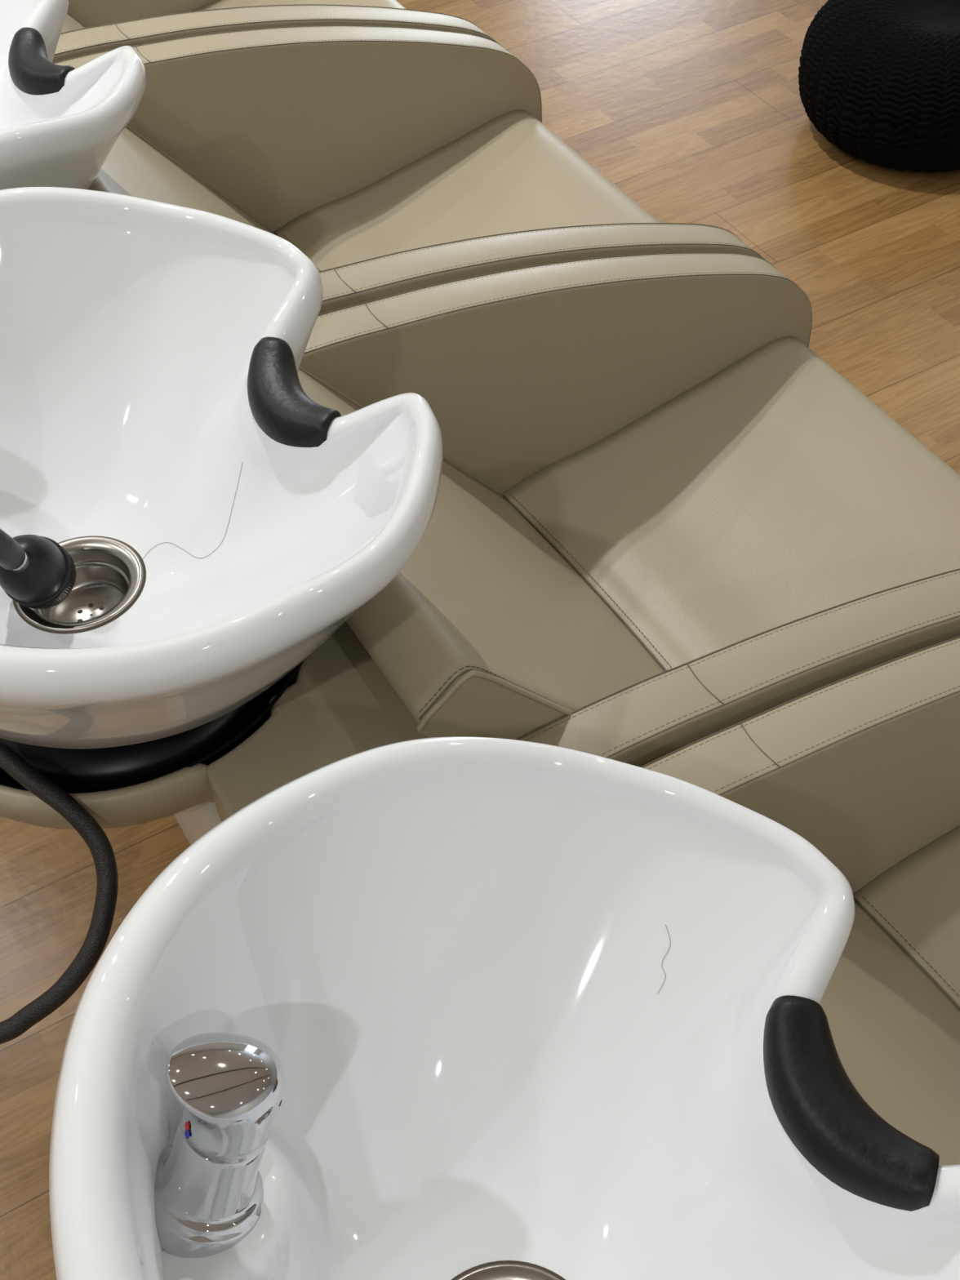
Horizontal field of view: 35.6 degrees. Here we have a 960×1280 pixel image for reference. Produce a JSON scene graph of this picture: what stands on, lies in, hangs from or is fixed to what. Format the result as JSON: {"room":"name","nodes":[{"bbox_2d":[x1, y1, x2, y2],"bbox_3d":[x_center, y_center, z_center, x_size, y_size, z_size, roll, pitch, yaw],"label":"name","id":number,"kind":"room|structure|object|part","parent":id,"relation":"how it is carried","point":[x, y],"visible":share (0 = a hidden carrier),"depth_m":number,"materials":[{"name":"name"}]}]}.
{"room":"salon","nodes":[
{"label":"salon","id":0,"kind":"room"},
{"bbox_2d":[0,0,959,1279],"bbox_3d":[0.851,-1.320,3.378,9.100,0.050,10.200,-25,53,-18],"label":"floor","id":1,"kind":"structure","parent":0,"point":[694,110],"depth_m":2.93,"materials":[{"name":"laminate"}]},
{"bbox_2d":[52,0,497,62],"bbox_3d":[-0.601,-0.779,2.373,1.164,0.866,0.632,-25,53,-18],"label":"salon chair","id":2,"kind":"object","parent":1,"relation":"on","point":[90,26],"visible":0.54,"depth_m":2.10,"materials":[{"name":"leather"}]},
{"bbox_3d":[-0.648,-0.880,2.220,0.396,0.494,0.524,-25,53,-18],"label":"backrest","id":3,"kind":"part","parent":2,"relation":"part of","materials":[{"name":"leather"}]},
{"bbox_3d":[-0.591,-1.035,2.596,0.805,0.665,0.054,-25,53,-18],"label":"armrest","id":4,"kind":"part","parent":2,"relation":"part of","materials":[{"name":"leather"}]},
{"bbox_3d":[-0.309,-0.851,2.546,0.482,0.357,0.523,-25,53,-18],"label":"seat","id":5,"kind":"part","parent":2,"relation":"part of","materials":[{"name":"leather"}]},
{"bbox_2d":[52,25,764,314],"bbox_3d":[-0.275,-0.361,1.997,1.164,0.866,0.632,-25,53,-18],"label":"salon chair","id":6,"kind":"object","parent":1,"relation":"on","point":[396,160],"visible":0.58,"depth_m":2.09,"materials":[{"name":"leather"}]},
{"bbox_2d":[0,0,146,190],"bbox_3d":[-0.592,-0.524,1.514,0.465,0.253,0.565,-27,53,-19],"label":"basin","id":7,"kind":"object","parent":6,"relation":"on","point":[60,125],"visible":0.9,"depth_m":1.49,"materials":[{"name":"white ceramic"}]},
{"bbox_3d":[-0.322,-0.462,1.844,0.396,0.494,0.524,-25,53,-18],"label":"backrest","id":8,"kind":"part","parent":6,"relation":"part of","materials":[{"name":"leather"}]},
{"bbox_3d":[-0.264,-0.617,2.220,0.805,0.665,0.054,-25,53,-18],"label":"armrest","id":9,"kind":"part","parent":6,"relation":"part of","materials":[{"name":"leather"}]},
{"bbox_3d":[0.017,-0.433,2.170,0.482,0.357,0.523,-25,53,-18],"label":"seat","id":10,"kind":"part","parent":6,"relation":"part of","materials":[{"name":"leather"}]},
{"bbox_3d":[0.026,-0.246,1.887,0.805,0.665,0.054,-25,53,-18],"label":"armrest","id":11,"kind":"part","parent":6,"relation":"part of","materials":[{"name":"leather"}]},
{"bbox_2d":[0,252,959,845],"bbox_3d":[0.052,0.057,1.621,1.164,0.866,0.632,-25,53,-18],"label":"salon chair","id":12,"kind":"object","parent":1,"relation":"on","point":[662,522],"visible":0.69,"depth_m":1.63,"materials":[{"name":"leather"}]},
{"bbox_2d":[0,662,300,829],"bbox_3d":[-0.310,0.036,1.284,0.350,0.142,0.360,-25,53,-18],"label":"support","id":13,"kind":"object","parent":12,"relation":"in","point":[136,784],"depth_m":1.17,"materials":[{"name":"black plastic"}]},
{"bbox_2d":[0,186,443,748],"bbox_3d":[-0.288,-0.109,1.129,0.472,0.251,0.567,-24,52,-16],"label":"basin","id":14,"kind":"object","parent":12,"relation":"on","point":[151,351],"visible":0.95,"depth_m":1.19,"materials":[{"name":"white ceramic"}]},
{"bbox_2d":[0,528,76,609],"bbox_3d":[-0.407,-0.047,1.073,0.150,0.170,0.199,10,50,11],"label":"shower","id":15,"kind":"object","parent":14,"relation":"in","point":[36,571],"visible":1,"depth_m":1.11,"materials":[{"name":"black plastic"}]},
{"bbox_2d":[0,742,118,1044],"bbox_3d":[-0.398,0.181,1.150,0.214,0.168,0.252,-25,53,-18],"label":"shower hose","id":16,"kind":"object","parent":14,"relation":"attached to","point":[96,840],"visible":1,"depth_m":1.10,"materials":[{"name":"black rubber"}]},
{"bbox_2d":[139,463,242,560],"bbox_3d":[-0.222,-0.088,1.167,0.100,0.062,0.044,-19,51,-14],"label":"strand","id":17,"kind":"object","parent":14,"relation":"in","point":[242,464],"visible":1,"depth_m":1.17,"materials":[{"name":"brown"}]},
{"bbox_3d":[0.004,-0.044,1.468,0.396,0.494,0.524,-25,53,-18],"label":"backrest","id":18,"kind":"part","parent":12,"relation":"part of","materials":[{"name":"leather"}]},
{"bbox_3d":[0.062,-0.199,1.845,0.805,0.665,0.054,-25,53,-18],"label":"armrest","id":19,"kind":"part","parent":12,"relation":"part of","materials":[{"name":"leather"}]},
{"bbox_3d":[0.343,-0.015,1.794,0.482,0.357,0.523,-25,53,-18],"label":"seat","id":20,"kind":"part","parent":12,"relation":"part of","materials":[{"name":"leather"}]},
{"bbox_3d":[0.352,0.172,1.511,0.805,0.665,0.054,-25,53,-18],"label":"armrest","id":21,"kind":"part","parent":12,"relation":"part of","materials":[{"name":"leather"}]},
{"bbox_2d":[640,635,959,1164],"bbox_3d":[0.378,0.475,1.245,1.164,0.866,0.632,-25,53,-18],"label":"salon chair","id":22,"kind":"object","parent":1,"relation":"on","point":[864,766],"visible":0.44,"depth_m":1.23,"materials":[{"name":"leather"}]},
{"bbox_2d":[48,736,959,1279],"bbox_3d":[0.053,0.306,0.749,0.463,0.263,0.565,-23,52,-17],"label":"basin","id":23,"kind":"object","parent":22,"relation":"on","point":[399,1013],"visible":1,"depth_m":0.84,"materials":[{"name":"white ceramic"}]},
{"bbox_2d":[154,1031,284,1257],"bbox_3d":[-0.132,0.250,0.737,0.090,0.118,0.071,-25,53,-18],"label":"mixer tap","id":24,"kind":"object","parent":23,"relation":"on","point":[220,1104],"depth_m":0.72,"materials":[{"name":"silver metal"}]},
{"bbox_2d":[657,924,670,992],"bbox_3d":[0.108,0.186,0.871,0.004,0.021,0.034,6,50,8],"label":"strand","id":25,"kind":"object","parent":23,"relation":"in","point":[665,925],"visible":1,"depth_m":0.87,"materials":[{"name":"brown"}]},
{"bbox_3d":[0.388,0.219,1.469,0.805,0.665,0.054,-25,53,-18],"label":"armrest","id":26,"kind":"part","parent":22,"relation":"part of","materials":[{"name":"leather"}]},
{"bbox_3d":[0.331,0.374,1.092,0.396,0.494,0.524,-25,53,-18],"label":"backrest","id":27,"kind":"part","parent":22,"relation":"part of","materials":[{"name":"leather"}]},
{"bbox_3d":[0.670,0.403,1.419,0.482,0.357,0.523,-25,53,-18],"label":"seat","id":28,"kind":"part","parent":22,"relation":"part of","materials":[{"name":"leather"}]},
{"bbox_2d":[798,0,959,172],"bbox_3d":[0.904,-1.160,3.030,0.503,0.263,0.503,-33,55,-23],"label":"pouf","id":29,"kind":"object","parent":1,"relation":"on","point":[879,80],"visible":1,"depth_m":2.90,"materials":[{"name":"black fabric"}]}
]}

